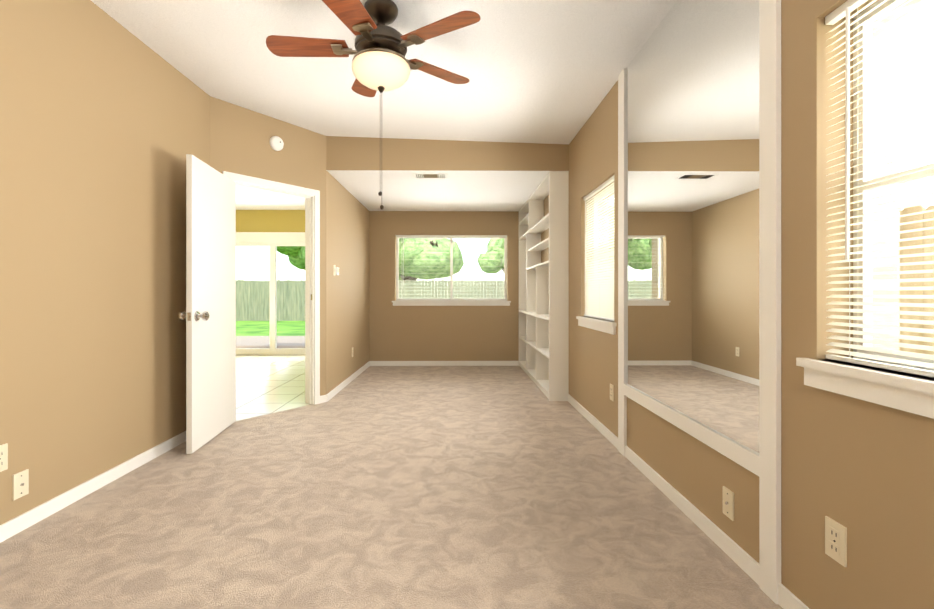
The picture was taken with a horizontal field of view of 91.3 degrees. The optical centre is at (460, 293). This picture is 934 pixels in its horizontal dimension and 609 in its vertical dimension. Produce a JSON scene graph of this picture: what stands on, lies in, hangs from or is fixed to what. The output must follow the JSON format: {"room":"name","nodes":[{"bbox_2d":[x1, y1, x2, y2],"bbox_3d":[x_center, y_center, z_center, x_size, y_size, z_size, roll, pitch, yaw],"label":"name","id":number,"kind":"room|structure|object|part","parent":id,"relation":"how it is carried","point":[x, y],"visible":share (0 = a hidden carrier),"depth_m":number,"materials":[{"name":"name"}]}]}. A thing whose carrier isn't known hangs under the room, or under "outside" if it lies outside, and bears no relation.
{"room":"empty bedroom","nodes":[
{"label":"empty bedroom","id":0,"kind":"room"},
{"bbox_2d":[0,0,209,524],"bbox_3d":[-2.100,-0.375,1.408,0.130,2.950,4.870,0,0,-1],"label":"wall","id":1,"kind":"structure","parent":0,"point":[104,123],"depth_m":2.49,"materials":[{"name":"beige paint"}]},
{"bbox_2d":[0,443,7,471],"bbox_3d":[-2.037,0.732,2.014,0.008,0.116,0.072,0,0,-1],"label":"electrical outlet","id":2,"kind":"object","parent":1,"relation":"attached to","point":[3,457],"visible":1,"depth_m":2.03,"materials":[{"name":"beige plastic"}]},
{"bbox_2d":[13,469,28,500],"bbox_3d":[-2.035,0.886,2.114,0.014,0.116,0.072,0,0,-1],"label":"cable wall plate","id":3,"kind":"object","parent":1,"relation":"attached to","point":[21,484],"visible":1,"depth_m":2.11,"materials":[{"name":"beige plastic"}]},
{"bbox_2d":[0,431,185,542],"bbox_3d":[-2.029,1.064,1.424,0.012,0.072,4.640,0,0,-1],"label":"baseboard","id":4,"kind":"structure","parent":1,"relation":"attached to","point":[19,523],"depth_m":2.45,"materials":[{"name":"white wood"}]},
{"bbox_2d":[210,96,325,395],"bbox_3d":[-1.793,-0.375,4.188,0.130,2.950,1.227,0,0,38],"label":"wall","id":5,"kind":"structure","parent":0,"point":[240,137],"depth_m":4.18,"materials":[{"name":"beige paint"}]},
{"bbox_2d":[178,154,235,453],"bbox_3d":[-1.855,0.073,3.483,0.196,2.030,0.804,0,0,-1],"label":"door","id":6,"kind":"structure","parent":5,"relation":"in","point":[209,316],"depth_m":3.37,"materials":[{"name":"white wood"}]},
{"bbox_2d":[223,171,319,404],"bbox_3d":[-1.758,0.038,4.232,0.162,2.124,0.938,0,0,38],"label":"door frame","id":7,"kind":"structure","parent":5,"relation":"attached to","point":[312,295],"depth_m":4.52,"materials":[{"name":"white wood"}]},
{"bbox_2d":[269,136,283,150],"bbox_3d":[-1.684,-1.380,4.190,0.038,0.132,0.132,0,0,38],"label":"smoke detector","id":8,"kind":"object","parent":5,"relation":"attached to","point":[276,143],"visible":0.98,"depth_m":4.17,"materials":[{"name":"white plastic"}]},
{"bbox_2d":[320,395,326,402],"bbox_3d":[-1.387,1.064,4.591,0.012,0.072,0.092,0,0,38],"label":"baseboard","id":9,"kind":"structure","parent":5,"relation":"attached to","point":[323,398],"depth_m":4.59,"materials":[{"name":"white wood"}]},
{"bbox_2d":[236,210,304,231],"bbox_3d":[-3.357,-0.375,8.206,3.654,2.950,0.130,0,0,-1],"label":"wall","id":10,"kind":"structure","parent":0,"point":[270,220],"depth_m":8.14,"materials":[{"name":"yellow paint"}]},
{"bbox_2d":[236,232,304,354],"bbox_3d":[-3.373,0.005,8.190,1.860,2.190,0.122,0,0,-1],"label":"door","id":11,"kind":"structure","parent":10,"relation":"in","point":[273,240],"depth_m":8.17,"materials":[{"name":"white"}]},
{"bbox_2d":[236,355,310,420],"bbox_3d":[-3.241,1.152,5.642,3.774,0.096,5.200,0,0,-1],"label":"floor","id":12,"kind":"structure","parent":0,"point":[267,384],"depth_m":5.52,"materials":[{"name":"beige tile"}]},
{"bbox_2d":[326,170,368,393],"bbox_3d":[-1.447,-0.375,6.495,0.130,2.950,3.730,0,0,-1],"label":"wall","id":13,"kind":"structure","parent":0,"point":[347,287],"depth_m":5.43,"materials":[{"name":"beige paint"}]},
{"bbox_2d":[333,265,338,275],"bbox_3d":[-1.355,-0.247,4.966,0.024,0.115,0.170,0,0,-1],"label":"light switch","id":14,"kind":"object","parent":13,"relation":"attached to","point":[335,270],"visible":0.96,"depth_m":4.96,"materials":[{"name":"beige plastic"}]},
{"bbox_2d":[326,361,369,401],"bbox_3d":[-1.369,1.064,5.781,0.012,0.072,2.300,0,0,-1],"label":"baseboard","id":15,"kind":"structure","parent":13,"relation":"attached to","point":[340,387],"depth_m":5.43,"materials":[{"name":"white wood"}]},
{"bbox_2d":[91,0,676,209],"bbox_3d":[-1.881,-1.670,3.631,6.513,0.360,9.310,0,0,-1],"label":"ceiling","id":16,"kind":"structure","parent":0,"point":[542,71],"depth_m":3.11,"materials":[{"name":"white paint"}]},
{"bbox_2d":[266,0,480,209],"bbox_3d":[-0.475,-1.014,2.490,1.140,1.110,1.169,0,0,-1],"label":"ceiling fan","id":17,"kind":"object","parent":16,"relation":"hanging from","point":[368,22],"depth_m":2.41,"materials":[{"name":"brown wood"}]},
{"bbox_3d":[-0.436,-1.191,2.500,0.316,0.120,0.316,0,0,-1],"label":"ceiling fan shade","id":18,"kind":"part","parent":17,"relation":"part of","materials":[{"name":"white glass"}]},
{"bbox_2d":[0,366,782,608],"bbox_3d":[-0.465,1.150,3.030,3.273,0.100,7.920,0,0,-1],"label":"floor carpet","id":19,"kind":"object","parent":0,"point":[441,487],"visible":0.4,"depth_m":2.19,"materials":[{"name":"beige carpet"}]},
{"bbox_2d":[519,171,568,400],"bbox_3d":[0.994,-0.073,5.805,0.195,2.346,2.292,0,0,-1],"label":"bookshelf","id":20,"kind":"object","parent":19,"relation":"on","point":[544,326],"visible":0.98,"depth_m":5.28,"materials":[{"name":"white wood"}]},
{"bbox_2d":[330,173,547,210],"bbox_3d":[-0.077,-1.550,5.969,2.859,0.600,2.470,0,0,-1],"label":"ceiling","id":21,"kind":"structure","parent":0,"point":[473,191],"depth_m":5.54,"materials":[{"name":"white paint"}]},
{"bbox_2d":[412,173,447,178],"bbox_3d":[-0.319,-1.244,4.831,0.370,0.012,0.200,0,0,-1],"label":"ceiling vent","id":22,"kind":"object","parent":21,"relation":"in","point":[432,175],"visible":0.98,"depth_m":4.82,"materials":[{"name":"white plastic"}]},
{"bbox_2d":[369,211,518,360],"bbox_3d":[-0.083,-0.375,7.014,2.609,2.950,0.140,0,0,-1],"label":"wall","id":23,"kind":"structure","parent":0,"point":[443,333],"depth_m":6.94,"materials":[{"name":"beige paint"}]},
{"bbox_2d":[370,361,518,365],"bbox_3d":[-0.252,1.064,6.936,2.269,0.072,0.012,0,0,-1],"label":"baseboard","id":24,"kind":"structure","parent":23,"relation":"attached to","point":[444,363],"depth_m":6.93,"materials":[{"name":"white wood"}]},
{"bbox_2d":[396,237,506,299],"bbox_3d":[-0.141,-0.387,7.076,1.710,1.005,0.030,0,0,-1],"label":"window","id":25,"kind":"structure","parent":23,"relation":"in","point":[397,261],"depth_m":7.07,"materials":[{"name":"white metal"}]},
{"bbox_2d":[396,235,506,300],"bbox_3d":[-0.140,-0.389,6.971,1.698,0.999,0.042,0,0,-1],"label":"window blinds","id":26,"kind":"object","parent":25,"relation":"attached to","point":[451,266],"visible":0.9,"depth_m":6.97,"materials":[{"name":"white plastic"}]},
{"bbox_2d":[392,301,510,305],"bbox_3d":[-0.140,0.151,6.986,1.810,0.072,0.146,0,0,-1],"label":"trim","id":27,"kind":"structure","parent":23,"relation":"attached to","point":[451,303],"depth_m":6.92,"materials":[{"name":"white wood"}]},
{"bbox_2d":[326,136,568,172],"bbox_3d":[-0.129,-1.549,4.688,2.469,0.599,0.090,0,0,-1],"label":"wall","id":28,"kind":"structure","parent":0,"point":[366,155],"depth_m":4.64,"materials":[{"name":"beige paint"}]},
{"bbox_2d":[541,0,933,608],"bbox_3d":[1.192,-0.375,3.046,0.140,2.950,8.080,0,0,-1],"label":"wall","id":29,"kind":"structure","parent":0,"point":[862,471],"depth_m":1.48,"materials":[{"name":"beige paint"}]},
{"bbox_2d":[568,394,617,448],"bbox_3d":[1.107,1.064,3.921,0.012,0.072,1.470,0,0,-1],"label":"baseboard","id":30,"kind":"structure","parent":29,"relation":"attached to","point":[604,431],"depth_m":3.73,"materials":[{"name":"white wood"}]},
{"bbox_2d":[576,316,616,334],"bbox_3d":[1.157,0.255,3.763,0.148,0.086,0.975,0,0,-1],"label":"trim","id":31,"kind":"structure","parent":29,"relation":"attached to","point":[609,326],"depth_m":3.63,"materials":[{"name":"white wood"}]},
{"bbox_2d":[594,184,613,316],"bbox_3d":[1.248,-0.334,3.764,0.030,1.092,0.885,0,0,-1],"label":"window","id":32,"kind":"structure","parent":29,"relation":"in","point":[602,218],"depth_m":4.12,"materials":[{"name":"silver metal"}]},
{"bbox_2d":[584,175,613,320],"bbox_3d":[1.142,-0.336,3.763,0.042,1.086,0.873,0,0,-1],"label":"window blinds","id":33,"kind":"object","parent":32,"relation":"attached to","point":[599,303],"visible":0.77,"depth_m":3.76,"materials":[{"name":"white plastic"}]},
{"bbox_2d":[610,384,613,400],"bbox_3d":[1.114,0.731,3.366,0.008,0.116,0.072,0,0,-1],"label":"electrical outlet","id":34,"kind":"object","parent":29,"relation":"attached to","point":[611,392],"visible":1,"depth_m":3.35,"materials":[{"name":"beige plastic"}]},
{"bbox_2d":[625,446,758,584],"bbox_3d":[1.123,1.064,2.389,0.012,0.072,1.373,0,0,-1],"label":"baseboard","id":35,"kind":"structure","parent":29,"relation":"attached to","point":[742,559],"depth_m":2.12,"materials":[{"name":"white wood"}]},
{"bbox_2d":[618,0,780,603],"bbox_3d":[1.118,-0.209,2.400,0.018,2.618,1.572,0,0,-1],"label":"framed mirror","id":36,"kind":"object","parent":29,"relation":"attached to","point":[699,220],"visible":0.94,"depth_m":2.07,"materials":[{"name":"white mirror"}]},
{"bbox_2d":[723,486,733,520],"bbox_3d":[1.126,0.886,1.926,0.014,0.116,0.072,0,0,-1],"label":"cable wall plate","id":37,"kind":"object","parent":29,"relation":"attached to","point":[728,503],"visible":1,"depth_m":1.92,"materials":[{"name":"beige plastic"}]},
{"bbox_2d":[778,584,808,608],"bbox_3d":[1.143,1.064,0.375,0.012,0.072,2.478,0,0,-1],"label":"baseboard","id":38,"kind":"structure","parent":29,"relation":"attached to","point":[787,599],"depth_m":1.57,"materials":[{"name":"white wood"}]},
{"bbox_2d":[825,516,846,566],"bbox_3d":[1.135,0.750,1.381,0.008,0.116,0.072,0,0,-1],"label":"electrical outlet","id":39,"kind":"object","parent":29,"relation":"attached to","point":[835,541],"visible":1,"depth_m":1.37,"materials":[{"name":"beige plastic"}]},
{"bbox_2d":[796,358,933,418],"bbox_3d":[1.185,0.255,1.005,0.148,0.086,0.996,0,0,-1],"label":"trim","id":40,"kind":"structure","parent":29,"relation":"attached to","point":[911,394],"depth_m":1.24,"materials":[{"name":"white wood"}]},
{"bbox_2d":[853,0,933,370],"bbox_3d":[1.276,-0.334,1.006,0.030,1.092,0.906,0,0,-1],"label":"window","id":41,"kind":"structure","parent":29,"relation":"in","point":[869,150],"depth_m":1.42,"materials":[{"name":"white glass"}]},
{"bbox_2d":[825,0,933,376],"bbox_3d":[1.170,-0.336,1.004,0.042,1.086,0.894,0,0,-1],"label":"window blinds","id":42,"kind":"object","parent":41,"relation":"attached to","point":[846,9],"visible":1,"depth_m":1.29,"materials":[{"name":"white plastic"}]},
{"bbox_2d":[598,0,930,349],"bbox_3d":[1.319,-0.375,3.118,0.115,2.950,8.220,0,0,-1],"label":"window","id":43,"kind":"structure","parent":0,"point":[890,111],"depth_m":1.45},
{"label":"outside","id":44,"kind":"structure","parent":0,"visible":0},
{"bbox_2d":[236,321,304,335],"bbox_3d":[-0.171,1.321,19.873,80.000,0.200,80.000,0,0,-1],"label":"lawn","id":45,"kind":"structure","parent":44,"point":[288,328],"depth_m":15.83,"materials":[{"name":"green plant"}]},
{"bbox_2d":[236,336,304,347],"bbox_3d":[-4.075,1.175,10.350,6.000,0.090,4.168,0,0,-1],"label":"patio","id":46,"kind":"structure","parent":45,"relation":"on","point":[299,342],"depth_m":10.76,"materials":[{"name":"grey concrete"}]},
{"bbox_2d":[277,246,304,269],"bbox_3d":[-7.678,-2.530,26.738,6.939,7.503,6.637,0,0,-1],"label":"tree","id":47,"kind":"object","parent":45,"relation":"on","point":[298,252],"depth_m":26.09,"materials":[{"name":"green plant"}]},
{"bbox_2d":[236,280,503,320],"bbox_3d":[-2.176,0.308,20.383,28.000,1.825,0.060,0,0,-1],"label":"fence","id":48,"kind":"object","parent":45,"relation":"on","point":[261,313],"depth_m":20.30,"materials":[{"name":"wood"}]},
{"bbox_2d":[399,238,463,279],"bbox_3d":[-2.974,-1.745,25.730,6.401,5.932,6.182,0,0,-1],"label":"tree","id":49,"kind":"object","parent":45,"relation":"on","point":[429,246],"depth_m":24.06,"materials":[{"name":"green plant"}]},
{"bbox_2d":[477,239,503,272],"bbox_3d":[2.939,-1.571,26.929,3.890,5.584,3.844,0,0,-1],"label":"tree","id":50,"kind":"object","parent":45,"relation":"on","point":[493,256],"depth_m":26.90,"materials":[{"name":"green plant"}]},
{"bbox_2d":[609,205,613,262],"bbox_3d":[6.793,-1.821,25.177,6.052,6.083,6.104,0,0,-1],"label":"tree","id":51,"kind":"object","parent":45,"relation":"on","point":[611,228],"depth_m":22.71,"materials":[{"name":"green plant"}]},
{"bbox_2d":[609,205,933,354],"bbox_3d":[2.928,0.318,8.054,0.060,1.804,24.300,0,0,-1],"label":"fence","id":52,"kind":"object","parent":45,"relation":"on","point":[919,208],"depth_m":2.95,"materials":[{"name":"beige wood"}]}
]}

